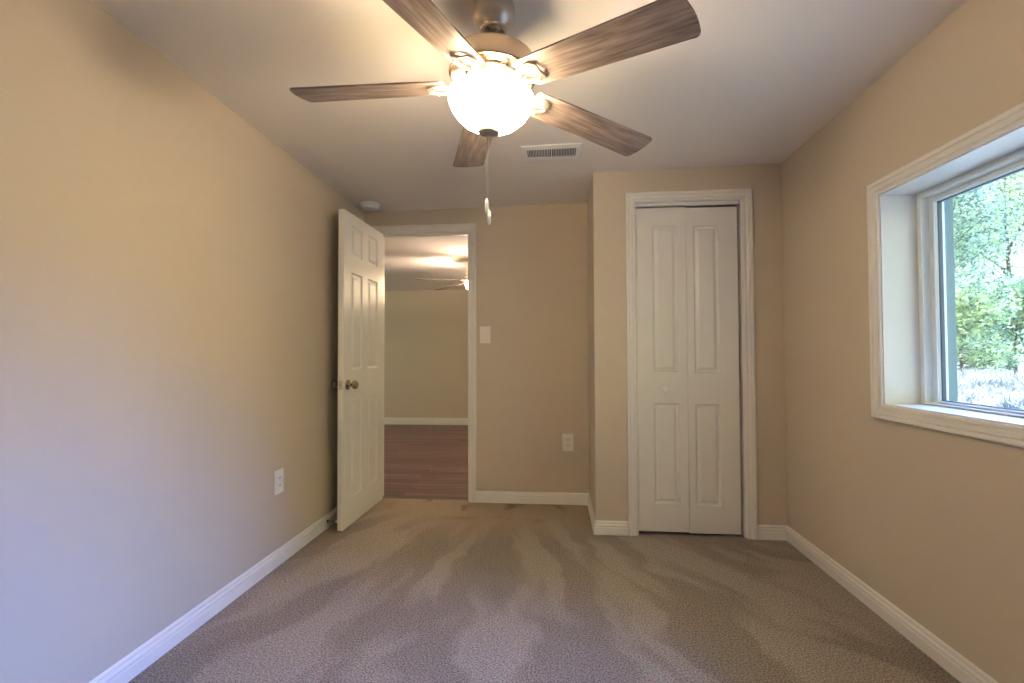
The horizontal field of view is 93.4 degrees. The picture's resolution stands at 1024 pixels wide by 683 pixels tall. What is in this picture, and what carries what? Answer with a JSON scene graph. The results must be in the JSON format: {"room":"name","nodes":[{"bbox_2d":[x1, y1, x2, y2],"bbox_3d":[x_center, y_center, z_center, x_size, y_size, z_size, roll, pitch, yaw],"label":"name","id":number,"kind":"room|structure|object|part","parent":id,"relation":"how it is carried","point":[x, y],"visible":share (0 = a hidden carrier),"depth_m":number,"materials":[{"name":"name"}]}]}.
{"room":"empty bedroom","nodes":[
{"label":"empty bedroom","id":0,"kind":"room"},
{"bbox_2d":[0,0,363,682],"bbox_3d":[-1.403,0.043,1.369,0.120,2.407,4.918,0,-1,5],"label":"wall","id":1,"kind":"structure","parent":0,"point":[169,270],"depth_m":1.69,"materials":[{"name":"beige paint"}]},
{"bbox_2d":[89,507,336,682],"bbox_3d":[-1.332,1.104,1.338,0.015,0.083,4.678,0,-1,5],"label":"baseboard","id":2,"kind":"structure","parent":1,"relation":"attached to","point":[138,660],"depth_m":1.98,"materials":[{"name":"white paint"}]},
{"bbox_2d":[274,468,283,495],"bbox_3d":[-1.229,0.739,2.551,0.008,0.126,0.080,0,-1,5],"label":"power outlet","id":3,"kind":"object","parent":1,"relation":"attached to","point":[278,474],"visible":1,"depth_m":2.54,"materials":[{"name":"white plastic"}]},
{"bbox_2d":[277,474,281,488],"bbox_3d":[-1.227,0.739,2.550,0.003,0.073,0.038,0,-1,5],"label":"receptacle","id":4,"kind":"object","parent":3,"relation":"attached to","point":[279,476],"depth_m":2.55,"materials":[{"name":"white plastic"}]},
{"bbox_2d":[384,290,467,424],"bbox_3d":[-0.533,0.277,7.493,6.440,2.215,0.120,0,-1,5],"label":"wall","id":5,"kind":"structure","parent":0,"point":[426,331],"depth_m":7.51,"materials":[{"name":"beige paint"}]},
{"bbox_2d":[384,417,467,424],"bbox_3d":[-0.535,1.229,7.404,6.200,0.106,0.015,0,-1,5],"label":"baseboard","id":6,"kind":"structure","parent":5,"relation":"attached to","point":[387,420],"depth_m":7.47,"materials":[{"name":"white paint"}]},
{"bbox_2d":[384,236,467,290],"bbox_3d":[-0.702,-1.074,5.700,6.440,0.465,3.782,0,-1,5],"label":"ceiling","id":7,"kind":"structure","parent":0,"point":[407,259],"depth_m":5.21,"materials":[{"name":"paint"}]},
{"bbox_2d":[416,270,467,289],"bbox_3d":[-0.389,-0.675,5.123,1.244,0.395,1.299,-1,-2,43],"label":"ceiling fan","id":8,"kind":"object","parent":7,"relation":"hanging from","point":[466,273],"visible":0.11,"depth_m":5.02,"materials":[{"name":"silver metal"}]},
{"bbox_3d":[-0.712,-0.628,4.888,0.522,0.006,0.143,-3,11,-29],"label":"blade","id":9,"kind":"part","parent":8,"relation":"part of","materials":[{"name":"brown wood"}]},
{"bbox_3d":[-0.652,-0.618,5.368,0.522,0.006,0.143,-6,6,43],"label":"blade","id":10,"kind":"part","parent":8,"relation":"part of","materials":[{"name":"brown wood"}]},
{"bbox_2d":[91,0,966,211],"bbox_3d":[0.105,-1.232,1.263,3.159,0.361,4.918,0,-1,5],"label":"ceiling","id":11,"kind":"structure","parent":0,"point":[760,78],"depth_m":1.99,"materials":[{"name":"paint"}]},
{"bbox_2d":[360,201,379,210],"bbox_3d":[-1.038,-0.983,3.525,0.140,0.040,0.140,0,-1,5],"label":"smoke detector","id":12,"kind":"object","parent":11,"relation":"attached to","point":[365,205],"visible":1,"depth_m":3.48,"materials":[{"name":"white plastic"}]},
{"bbox_2d":[290,0,700,224],"bbox_3d":[-0.114,-0.740,1.585,1.248,0.720,1.296,0,-1,5],"label":"ceiling fan","id":13,"kind":"object","parent":11,"relation":"hanging from","point":[493,74],"visible":1,"depth_m":1.47,"materials":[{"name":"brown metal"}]},
{"bbox_3d":[-0.475,-0.840,1.623,0.522,0.006,0.143,0,10,6],"label":"blade","id":14,"kind":"part","parent":13,"relation":"part of","materials":[{"name":"brown wood"}]},
{"bbox_3d":[-0.236,-0.823,1.204,0.143,0.006,0.522,15,8,23],"label":"blade","id":15,"kind":"part","parent":13,"relation":"part of","materials":[{"name":"brown wood"}]},
{"bbox_3d":[-0.208,-0.844,1.593,0.135,0.040,0.085,0,10,6],"label":"blade arm","id":16,"kind":"part","parent":13,"relation":"part of","materials":[{"name":"silver metal"}]},
{"bbox_3d":[-0.123,-0.838,1.448,0.085,0.040,0.135,15,8,23],"label":"blade arm","id":17,"kind":"part","parent":13,"relation":"part of","materials":[{"name":"silver metal"}]},
{"bbox_3d":[-0.150,-0.821,1.982,0.143,0.006,0.522,-7,-1,-12],"label":"blade","id":18,"kind":"part","parent":13,"relation":"part of","materials":[{"name":"brown wood"}]},
{"bbox_3d":[-0.083,-0.571,1.578,0.001,0.207,0.001,0,-1,5],"label":"pull chain","id":19,"kind":"part","parent":13,"relation":"part of","materials":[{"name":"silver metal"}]},
{"bbox_3d":[-0.083,-0.443,1.575,0.013,0.048,0.013,-1,-1,14],"label":"pull knob","id":20,"kind":"part","parent":13,"relation":"part of","materials":[{"name":"white plastic"}]},
{"bbox_3d":[-0.074,-0.405,1.573,0.013,0.048,0.013,-1,-1,14],"label":"pull knob","id":21,"kind":"part","parent":13,"relation":"part of","materials":[{"name":"white plastic"}]},
{"bbox_3d":[-0.072,-0.743,1.579,0.283,0.114,0.283,4,0,5],"label":"lamp shade","id":22,"kind":"part","parent":13,"relation":"part of","materials":[{"name":"white glass"}]},
{"bbox_3d":[0.040,-0.828,1.484,0.135,0.040,0.085,8,-7,42],"label":"blade arm","id":23,"kind":"part","parent":13,"relation":"part of","materials":[{"name":"silver metal"}]},
{"bbox_3d":[0.057,-0.828,1.651,0.135,0.040,0.085,7,-12,-30],"label":"blade arm","id":24,"kind":"part","parent":13,"relation":"part of","materials":[{"name":"silver metal"}]},
{"bbox_3d":[0.289,-0.793,1.784,0.522,0.006,0.143,7,-12,-30],"label":"blade","id":25,"kind":"part","parent":13,"relation":"part of","materials":[{"name":"brown wood"}]},
{"bbox_3d":[0.236,-0.794,1.302,0.522,0.006,0.143,8,-7,42],"label":"blade","id":26,"kind":"part","parent":13,"relation":"part of","materials":[{"name":"brown wood"}]},
{"bbox_2d":[520,143,582,160],"bbox_3d":[0.221,-1.053,2.696,0.335,0.010,0.192,-1,-2,5],"label":"ceiling vent","id":27,"kind":"object","parent":11,"relation":"in","point":[570,150],"visible":1,"depth_m":2.68,"materials":[{"name":"white plastic"}]},
{"bbox_2d":[128,424,960,682],"bbox_3d":[-0.911,1.237,3.197,6.440,0.100,8.700,0,-1,5],"label":"floor","id":28,"kind":"structure","parent":0,"point":[412,590],"depth_m":2.09,"materials":[{"name":"beige carpet"}]},
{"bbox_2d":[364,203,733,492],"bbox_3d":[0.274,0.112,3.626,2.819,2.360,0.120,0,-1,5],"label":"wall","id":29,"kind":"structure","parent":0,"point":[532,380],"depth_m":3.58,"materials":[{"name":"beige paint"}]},
{"bbox_2d":[331,209,382,530],"bbox_3d":[-1.034,0.177,3.337,0.169,2.008,0.674,0,-1,6],"label":"door","id":30,"kind":"structure","parent":29,"relation":"in","point":[359,384],"depth_m":3.25,"materials":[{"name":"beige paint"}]},
{"bbox_3d":[-1.113,0.276,3.075,0.067,0.066,0.066,0,-1,6],"label":"knob","id":31,"kind":"part","parent":30,"relation":"part of","materials":[{"name":"silver metal"}]},
{"bbox_3d":[-1.012,0.275,3.064,0.067,0.066,0.066,0,-1,6],"label":"knob","id":32,"kind":"part","parent":30,"relation":"part of","materials":[{"name":"silver metal"}]},
{"bbox_2d":[371,223,476,502],"bbox_3d":[-0.666,0.156,3.710,0.813,2.082,0.155,0,-1,5],"label":"door frame","id":33,"kind":"structure","parent":29,"relation":"attached to","point":[468,229],"depth_m":3.62,"materials":[{"name":"white paint"}]},
{"bbox_2d":[480,326,490,342],"bbox_3d":[-0.201,-0.050,3.605,0.080,0.126,0.015,0,-1,5],"label":"light switch","id":34,"kind":"object","parent":29,"relation":"attached to","point":[485,331],"visible":1,"depth_m":3.61,"materials":[{"name":"white plastic"}]},
{"bbox_2d":[476,491,588,504],"bbox_3d":[0.149,1.149,3.546,0.831,0.083,0.015,0,-1,5],"label":"baseboard","id":35,"kind":"structure","parent":29,"relation":"attached to","point":[555,498],"depth_m":3.54,"materials":[{"name":"white paint"}]},
{"bbox_2d":[562,434,572,450],"bbox_3d":[0.409,0.739,3.535,0.080,0.126,0.009,0,-1,5],"label":"power outlet","id":36,"kind":"object","parent":29,"relation":"attached to","point":[567,439],"visible":1,"depth_m":3.53,"materials":[{"name":"white plastic"}]},
{"bbox_2d":[565,437,569,447],"bbox_3d":[0.409,0.739,3.533,0.038,0.079,0.003,0,-1,5],"label":"receptacle","id":37,"kind":"object","parent":36,"relation":"attached to","point":[567,439],"depth_m":3.53,"materials":[{"name":"white plastic"}]},
{"bbox_2d":[587,181,594,513],"bbox_3d":[0.589,0.105,3.302,0.100,2.355,0.471,0,-1,5],"label":"wall","id":38,"kind":"structure","parent":0,"point":[589,202],"depth_m":3.28,"materials":[{"name":"beige paint"}]},
{"bbox_2d":[587,494,595,533],"bbox_3d":[0.530,1.140,3.226,0.015,0.083,0.586,0,-1,5],"label":"baseboard","id":39,"kind":"structure","parent":38,"relation":"attached to","point":[590,507],"depth_m":3.19,"materials":[{"name":"white paint"}]},
{"bbox_2d":[592,163,786,524],"bbox_3d":[1.070,0.088,2.972,1.117,2.370,0.100,0,-1,5],"label":"wall","id":40,"kind":"structure","parent":0,"point":[609,189],"depth_m":2.94,"materials":[{"name":"beige paint"}]},
{"bbox_2d":[594,520,628,535],"bbox_3d":[0.602,1.133,2.933,0.210,0.083,0.015,0,-1,5],"label":"baseboard","id":41,"kind":"structure","parent":40,"relation":"attached to","point":[616,528],"depth_m":2.93,"materials":[{"name":"white paint"}]},
{"bbox_2d":[635,200,741,534],"bbox_3d":[1.073,0.149,2.931,0.618,2.014,0.072,0,-1,5],"label":"door","id":42,"kind":"structure","parent":40,"relation":"in","point":[688,389],"depth_m":2.94,"materials":[{"name":"white wood"}]},
{"bbox_3d":[0.929,0.286,2.925,0.041,0.041,0.038,0,-1,6],"label":"knob","id":43,"kind":"part","parent":42,"relation":"part of","materials":[{"name":"white plastic"}]},
{"bbox_2d":[625,188,757,539],"bbox_3d":[1.080,0.128,2.962,0.749,2.090,0.118,0,-1,5],"label":"door frame","id":44,"kind":"structure","parent":40,"relation":"attached to","point":[749,518],"depth_m":2.92,"materials":[{"name":"white paint"}]},
{"bbox_2d":[758,525,786,540],"bbox_3d":[1.536,1.127,2.849,0.180,0.083,0.015,0,-1,5],"label":"baseboard","id":45,"kind":"structure","parent":40,"relation":"attached to","point":[765,532],"depth_m":2.84,"materials":[{"name":"white paint"}]},
{"bbox_2d":[781,0,1023,682],"bbox_3d":[1.572,0.005,1.103,0.216,2.447,4.918,0,-1,5],"label":"wall","id":46,"kind":"structure","parent":0,"point":[931,521],"depth_m":1.94,"materials":[{"name":"beige paint"}]},
{"bbox_2d":[786,525,997,682],"bbox_3d":[1.435,1.081,0.804,0.015,0.083,4.107,0,-1,5],"label":"baseboard","id":47,"kind":"structure","parent":46,"relation":"attached to","point":[954,663],"depth_m":1.92,"materials":[{"name":"white paint"}]},
{"bbox_2d":[866,102,1023,447],"bbox_3d":[1.587,-0.195,1.242,0.258,0.998,1.654,0,-1,5],"label":"window","id":48,"kind":"structure","parent":46,"relation":"in","point":[910,228],"depth_m":1.94,"materials":[{"name":"white paint"}]},
{"bbox_3d":[1.695,-0.195,1.232,0.040,0.952,1.588,0,-1,5],"label":"exterior trim","id":49,"kind":"part","parent":48,"relation":"part of","materials":[{"name":"teal"}]},
{"bbox_3d":[1.547,0.245,1.236,0.141,0.012,1.548,0,-1,5],"label":"sill","id":50,"kind":"part","parent":48,"relation":"part of","materials":[{"name":"white paint"}]},
{"bbox_3d":[1.642,-0.195,1.237,0.068,0.892,1.548,0,-1,5],"label":"frame","id":51,"kind":"part","parent":48,"relation":"part of","materials":[{"name":"white plastic"}]},
{"bbox_3d":[1.652,-0.185,1.236,0.040,0.832,1.456,0,-1,5],"label":"sash","id":52,"kind":"part","parent":48,"relation":"part of","materials":[{"name":"white plastic"}]},
{"label":"outside","id":53,"kind":"structure","parent":0,"visible":0},
{"bbox_2d":[957,356,1023,381],"bbox_3d":[46.961,0.922,10.837,88.395,0.300,150.000,0,-1,5],"label":"ground","id":54,"kind":"structure","parent":53,"point":[1021,366],"depth_m":18.28,"materials":[{"name":"white"}]},
{"bbox_2d":[953,178,1023,349],"bbox_3d":[13.993,-2.572,15.844,5.567,7.281,5.160,-1,-2,38],"label":"leafy tree","id":55,"kind":"object","parent":54,"relation":"on","point":[964,239],"visible":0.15,"depth_m":14.78,"materials":[{"name":"green plant"}]},
{"bbox_2d":[954,170,1023,366],"bbox_3d":[20.249,-4.130,19.668,7.603,10.526,6.887,0,-1,-23],"label":"leafy tree","id":56,"kind":"object","parent":54,"relation":"on","point":[1020,179],"visible":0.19,"depth_m":19.45,"materials":[{"name":"green plant"}]},
{"bbox_2d":[955,274,1023,376],"bbox_3d":[10.093,-0.264,10.732,2.341,2.462,2.211,-1,-2,30],"label":"bush","id":57,"kind":"object","parent":54,"relation":"on","point":[970,312],"visible":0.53,"depth_m":10.29,"materials":[{"name":"green plant"}]},
{"bbox_2d":[957,368,1023,409],"bbox_3d":[7.191,0.603,5.738,4.051,0.420,12.278,0,-1,5],"label":"grass","id":58,"kind":"structure","parent":54,"relation":"on","point":[977,387],"depth_m":7.00,"materials":[{"name":"plant"}]},
{"bbox_2d":[957,269,1023,374],"bbox_3d":[12.742,-0.383,12.264,2.572,2.757,2.552,1,-2,-31],"label":"bush","id":59,"kind":"object","parent":54,"relation":"on","point":[1011,280],"visible":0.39,"depth_m":12.09,"materials":[{"name":"green plant"}]}
]}

